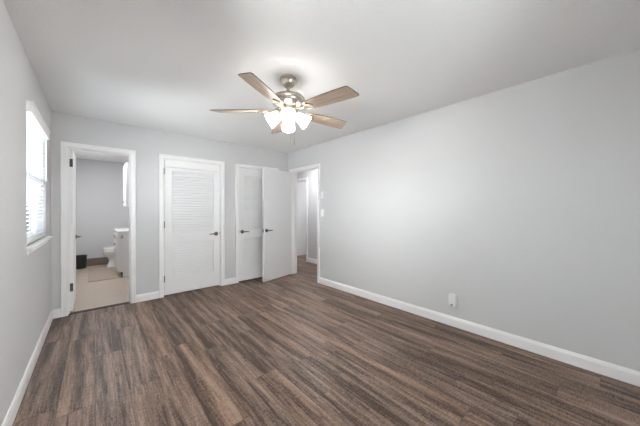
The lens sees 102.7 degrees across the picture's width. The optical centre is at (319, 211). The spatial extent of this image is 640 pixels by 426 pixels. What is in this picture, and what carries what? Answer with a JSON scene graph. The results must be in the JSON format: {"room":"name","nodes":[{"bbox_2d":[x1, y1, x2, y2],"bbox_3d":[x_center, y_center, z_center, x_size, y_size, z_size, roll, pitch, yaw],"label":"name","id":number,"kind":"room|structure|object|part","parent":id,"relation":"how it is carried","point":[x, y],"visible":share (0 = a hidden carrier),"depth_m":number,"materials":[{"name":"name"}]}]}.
{"room":"empty bedroom","nodes":[
{"label":"empty bedroom","id":0,"kind":"room"},
{"bbox_2d":[0,0,50,425],"bbox_3d":[-2.770,0.043,2.481,0.115,2.440,8.615,0,0,-41],"label":"wall","id":1,"kind":"structure","parent":0,"point":[25,280],"depth_m":1.68,"materials":[{"name":"white paint"}]},
{"bbox_2d":[1,310,52,425],"bbox_3d":[-1.547,1.215,1.195,0.014,0.104,4.833,0,0,-41],"label":"baseboard","id":2,"kind":"structure","parent":1,"relation":"attached to","point":[10,416],"depth_m":1.83,"materials":[{"name":"white paint"}]},
{"bbox_2d":[25,202,51,254],"bbox_3d":[-2.543,-0.241,2.260,0.155,1.130,1.085,0,0,-41],"label":"window","id":3,"kind":"structure","parent":1,"relation":"in","point":[29,249],"depth_m":2.38,"materials":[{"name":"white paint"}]},
{"bbox_3d":[-2.585,-0.029,2.227,0.002,0.445,0.850,0,0,-41],"label":"pane","id":4,"kind":"part","parent":3,"relation":"part of","materials":[{"name":"clear glass"}]},
{"bbox_3d":[-2.585,-0.029,2.227,0.014,0.525,0.930,0,0,-41],"label":"sash","id":5,"kind":"part","parent":3,"relation":"part of","materials":[{"name":"white paint"}]},
{"bbox_3d":[-2.530,0.293,2.274,0.120,0.062,1.085,0,0,-41],"label":"sill","id":6,"kind":"part","parent":3,"relation":"part of","materials":[{"name":"white paint"}]},
{"bbox_2d":[26,100,50,244],"bbox_3d":[-2.526,-0.287,2.278,0.093,1.090,1.028,0,0,-41],"label":"window blind","id":7,"kind":"object","parent":1,"relation":"attached to","point":[36,127],"visible":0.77,"depth_m":2.25,"materials":[{"name":"white plastic"}]},
{"bbox_3d":[-2.311,-0.258,2.003,0.051,1.005,0.002,0,0,-41],"label":"ladder cord","id":8,"kind":"part","parent":7,"relation":"part of","materials":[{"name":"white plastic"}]},
{"bbox_3d":[-2.542,-0.258,2.264,0.047,0.964,0.978,0,0,-41],"label":"slat panel","id":9,"kind":"part","parent":7,"relation":"part of","materials":[{"name":"white plastic"}]},
{"bbox_3d":[-2.542,0.249,2.265,0.048,0.018,0.978,0,0,-41],"label":"rail","id":10,"kind":"part","parent":7,"relation":"part of","materials":[{"name":"white paint"}]},
{"bbox_3d":[-2.772,-0.260,2.526,0.051,1.005,0.002,0,0,-41],"label":"ladder cord","id":11,"kind":"part","parent":7,"relation":"part of","materials":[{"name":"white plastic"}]},
{"bbox_2d":[86,257,108,265],"bbox_3d":[-3.961,1.171,4.742,1.081,0.170,3.452,0,0,-41],"label":"baseboard","id":12,"kind":"structure","parent":1,"relation":"attached to","point":[102,260],"depth_m":5.96,"materials":[{"name":"brown wood"}]},
{"bbox_2d":[76,158,128,258],"bbox_3d":[-5.135,0.032,6.071,1.081,2.440,0.100,0,0,-41],"label":"wall","id":13,"kind":"structure","parent":0,"point":[100,210],"depth_m":5.97,"materials":[{"name":"white paint"}]},
{"bbox_2d":[51,111,287,310],"bbox_3d":[-1.935,0.038,4.146,3.338,2.440,0.115,0,0,-41],"label":"wall","id":14,"kind":"structure","parent":0,"point":[148,143],"depth_m":3.62,"materials":[{"name":"white paint"}]},
{"bbox_2d":[69,150,80,310],"bbox_3d":[-3.290,0.241,3.407,0.157,2.010,0.637,0,0,-41],"label":"door","id":15,"kind":"structure","parent":14,"relation":"in","point":[72,159],"depth_m":3.21,"materials":[{"name":"white paint"}]},
{"bbox_2d":[60,141,135,316],"bbox_3d":[-2.855,0.214,3.337,0.729,2.092,0.161,0,0,-41],"label":"door frame","id":16,"kind":"structure","parent":14,"relation":"attached to","point":[65,147],"depth_m":3.13,"materials":[{"name":"white paint"}]},
{"bbox_2d":[53,277,235,318],"bbox_3d":[-1.893,1.206,4.101,3.310,0.104,0.014,0,0,-41],"label":"baseboard","id":17,"kind":"structure","parent":14,"relation":"attached to","point":[152,295],"depth_m":3.61,"materials":[{"name":"white paint"}]},
{"bbox_2d":[164,167,219,294],"bbox_3d":[-1.983,0.292,4.024,0.824,1.896,0.096,0,0,-41],"label":"door","id":18,"kind":"structure","parent":14,"relation":"in","point":[191,197],"depth_m":4.01,"materials":[{"name":"white paint"}]},
{"bbox_3d":[-1.999,-0.135,4.048,0.619,0.957,0.029,0,0,-41],"label":"louver panel","id":19,"kind":"part","parent":18,"relation":"part of","materials":[{"name":"white paint"}]},
{"bbox_3d":[-1.999,0.745,4.051,0.619,0.523,0.029,0,0,-41],"label":"louver panel","id":20,"kind":"part","parent":18,"relation":"part of","materials":[{"name":"white paint"}]},
{"bbox_2d":[159,154,224,297],"bbox_3d":[-2.020,0.212,4.072,0.949,2.092,0.161,0,0,-41],"label":"door frame","id":21,"kind":"structure","parent":14,"relation":"attached to","point":[165,160],"depth_m":3.96,"materials":[{"name":"white paint"}]},
{"bbox_2d":[239,168,261,280],"bbox_3d":[-1.144,0.235,4.763,0.754,2.006,0.096,0,0,-41],"label":"door","id":22,"kind":"structure","parent":14,"relation":"in","point":[250,180],"depth_m":4.68,"materials":[{"name":"white paint"}]},
{"bbox_3d":[-1.169,-0.149,4.779,0.541,0.979,0.029,0,0,-41],"label":"louver panel","id":23,"kind":"part","parent":22,"relation":"part of","materials":[{"name":"white paint"}]},
{"bbox_3d":[-1.169,0.742,4.782,0.541,0.523,0.029,0,0,-41],"label":"louver panel","id":24,"kind":"part","parent":22,"relation":"part of","materials":[{"name":"white paint"}]},
{"bbox_2d":[235,163,278,282],"bbox_3d":[-1.190,0.210,4.803,0.871,2.092,0.161,0,0,-41],"label":"door frame","id":25,"kind":"structure","parent":14,"relation":"attached to","point":[237,166],"depth_m":4.48,"materials":[{"name":"white paint"}]},
{"bbox_2d":[297,181,305,255],"bbox_3d":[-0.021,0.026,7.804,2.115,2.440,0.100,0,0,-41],"label":"door","id":26,"kind":"structure","parent":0,"point":[301,186],"depth_m":7.29,"materials":[{"name":"white paint"}]},
{"bbox_2d":[297,169,316,258],"bbox_3d":[-0.249,0.031,6.377,0.115,2.440,6.100,0,0,-41],"label":"wall","id":27,"kind":"structure","parent":0,"point":[312,174],"depth_m":6.22,"materials":[{"name":"white paint"}]},
{"bbox_2d":[297,177,307,261],"bbox_3d":[-0.553,0.204,6.723,0.161,2.092,0.904,0,0,-41],"label":"door frame","id":28,"kind":"structure","parent":27,"relation":"attached to","point":[306,178],"depth_m":6.36,"materials":[{"name":"white paint"}]},
{"bbox_2d":[308,258,316,263],"bbox_3d":[-0.265,1.199,6.300,0.014,0.104,6.000,0,0,-41],"label":"baseboard","id":29,"kind":"structure","parent":27,"relation":"attached to","point":[310,260],"depth_m":6.20,"materials":[{"name":"white paint"}]},
{"bbox_2d":[3,0,639,162],"bbox_3d":[-0.300,-1.234,4.652,6.696,0.100,8.615,0,0,-41],"label":"ceiling","id":30,"kind":"structure","parent":0,"point":[164,65],"depth_m":1.87,"materials":[{"name":"white paint"}]},
{"bbox_2d":[210,72,358,144],"bbox_3d":[-0.244,-0.886,2.307,1.256,0.581,1.287,0,0,-41],"label":"ceiling fan","id":31,"kind":"object","parent":30,"relation":"hanging from","point":[287,103],"visible":1,"depth_m":2.18,"materials":[{"name":"brown wood"}]},
{"bbox_3d":[-0.712,-0.891,2.279,0.489,0.006,0.142,0,13,0],"label":"blade","id":32,"kind":"part","parent":31,"relation":"part of","materials":[{"name":"brown wood"}]},
{"bbox_3d":[-0.416,-0.890,1.870,0.142,0.006,0.489,14,4,18],"label":"blade","id":33,"kind":"part","parent":31,"relation":"part of","materials":[{"name":"brown wood"}]},
{"bbox_3d":[-0.399,-0.824,2.264,0.120,0.128,0.128,-35,4,-6],"label":"lamp shade","id":34,"kind":"part","parent":31,"relation":"part of","materials":[{"name":"white glass"}]},
{"bbox_3d":[-0.414,-0.893,2.687,0.142,0.006,0.489,-14,4,-17],"label":"blade","id":35,"kind":"part","parent":31,"relation":"part of","materials":[{"name":"brown wood"}]},
{"bbox_3d":[-0.296,-0.825,2.395,0.128,0.128,0.120,0,-35,-7],"label":"lamp shade","id":36,"kind":"part","parent":31,"relation":"part of","materials":[{"name":"white glass"}]},
{"bbox_3d":[-0.267,-0.824,2.161,0.128,0.128,0.120,0,35,-7],"label":"lamp shade","id":37,"kind":"part","parent":31,"relation":"part of","materials":[{"name":"white glass"}]},
{"bbox_3d":[-0.268,-0.826,2.164,0.054,0.054,0.090,0,35,-7],"label":"bulb","id":38,"kind":"part","parent":31,"relation":"part of","materials":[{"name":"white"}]},
{"bbox_3d":[-0.165,-0.824,2.293,0.120,0.128,0.128,35,-4,-6],"label":"lamp shade","id":39,"kind":"part","parent":31,"relation":"part of","materials":[{"name":"white glass"}]},
{"bbox_3d":[0.066,-0.892,2.530,0.489,0.007,0.142,0,-13,-36],"label":"blade","id":40,"kind":"part","parent":31,"relation":"part of","materials":[{"name":"brown wood"}]},
{"bbox_3d":[0.065,-0.891,2.025,0.489,0.007,0.142,0,-13,36],"label":"blade","id":41,"kind":"part","parent":31,"relation":"part of","materials":[{"name":"brown wood"}]},
{"bbox_2d":[12,254,639,425],"bbox_3d":[-0.300,1.296,4.660,6.696,0.080,8.615,0,0,-41],"label":"floor","id":42,"kind":"structure","parent":0,"point":[295,349],"depth_m":2.05,"materials":[{"name":"brown wood"}]},
{"bbox_2d":[76,255,86,268],"bbox_3d":[-5.273,1.113,5.620,0.250,0.280,0.250,0,0,-41],"label":"trash bin","id":43,"kind":"object","parent":42,"relation":"on","point":[81,260],"visible":0.73,"depth_m":5.56,"materials":[{"name":"grey plastic"}]},
{"bbox_2d":[68,302,129,314],"bbox_3d":[-2.852,1.256,3.336,0.605,0.008,0.065,0,0,-41],"label":"threshold","id":44,"kind":"object","parent":42,"relation":"on","point":[124,302],"visible":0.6,"depth_m":3.30,"materials":[{"name":"grey metal"}]},
{"bbox_2d":[88,267,116,281],"bbox_3d":[-4.343,1.249,5.107,0.408,0.012,1.200,0,0,-41],"label":"bath mat","id":45,"kind":"object","parent":42,"relation":"on","point":[104,273],"visible":1,"depth_m":5.03,"materials":[{"name":"beige fabric"}]},
{"bbox_2d":[103,246,114,266],"bbox_3d":[-4.634,0.873,5.888,0.559,0.758,0.444,0,0,-41],"label":"toilet","id":46,"kind":"object","parent":42,"relation":"on","point":[108,252],"visible":0.28,"depth_m":5.71,"materials":[{"name":"white ceramic"}]},
{"bbox_2d":[113,225,128,276],"bbox_3d":[-3.963,0.760,5.247,0.410,0.989,0.874,0,0,-41],"label":"bathroom vanity","id":47,"kind":"object","parent":42,"relation":"on","point":[121,244],"visible":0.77,"depth_m":4.89,"materials":[{"name":"white paint"}]},
{"bbox_3d":[-4.224,0.859,5.291,0.023,0.530,0.400,0,0,-41],"label":"door","id":48,"kind":"part","parent":47,"relation":"part of","materials":[{"name":"white paint"}]},
{"bbox_3d":[-3.953,0.860,4.983,0.023,0.530,0.400,0,0,-41],"label":"door","id":49,"kind":"part","parent":47,"relation":"part of","materials":[{"name":"white paint"}]},
{"bbox_2d":[114,228,128,232],"bbox_3d":[-3.956,0.354,5.252,0.390,0.110,0.874,0,0,-41],"label":"countertop","id":50,"kind":"structure","parent":47,"relation":"on","point":[121,230],"depth_m":4.96,"materials":[{"name":"white stone"}]},
{"bbox_2d":[288,49,639,371],"bbox_3d":[-0.178,0.036,4.763,0.115,2.440,8.615,0,0,-41],"label":"wall","id":51,"kind":"structure","parent":0,"point":[520,203],"depth_m":2.41,"materials":[{"name":"white paint"}]},
{"bbox_2d":[262,167,290,281],"bbox_3d":[-0.790,0.237,4.801,0.157,2.014,0.764,0,0,34],"label":"door","id":52,"kind":"structure","parent":51,"relation":"in","point":[276,184],"depth_m":4.74,"materials":[{"name":"white paint"}]},
{"bbox_2d":[289,163,319,282],"bbox_3d":[-0.257,0.210,4.853,0.161,2.092,0.911,0,0,-41],"label":"door frame","id":53,"kind":"structure","parent":51,"relation":"attached to","point":[294,171],"depth_m":5.11,"materials":[{"name":"white paint"}]},
{"bbox_2d":[448,293,456,306],"bbox_3d":[1.442,0.965,2.782,0.060,0.126,0.076,0,0,-41],"label":"plug","id":54,"kind":"object","parent":51,"relation":"attached to","point":[452,298],"visible":1,"depth_m":2.76,"materials":[{"name":"white plastic"}]},
{"bbox_2d":[319,277,639,386],"bbox_3d":[0.947,1.208,3.392,0.014,0.104,4.833,0,0,-41],"label":"baseboard","id":55,"kind":"structure","parent":51,"relation":"attached to","point":[627,375],"depth_m":2.41,"materials":[{"name":"white paint"}]},
{"bbox_3d":[-3.566,0.035,5.153,0.060,2.440,3.552,0,0,-41],"label":"wall","id":56,"kind":"structure","parent":0,"visible":0},
{"bbox_2d":[123,162,128,205],"bbox_3d":[-3.887,-0.526,5.264,0.269,0.840,0.740,0,0,-41],"label":"mirror","id":57,"kind":"object","parent":56,"relation":"attached to","point":[126,166],"visible":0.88,"depth_m":4.94,"materials":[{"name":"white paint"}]},
{"bbox_3d":[-4.083,-0.526,5.338,0.020,0.832,0.365,0,0,-41],"label":"door","id":58,"kind":"part","parent":57,"relation":"part of","materials":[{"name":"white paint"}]},
{"bbox_3d":[-3.837,-0.525,5.060,0.020,0.832,0.365,0,0,-41],"label":"door","id":59,"kind":"part","parent":57,"relation":"part of","materials":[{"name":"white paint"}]}
]}

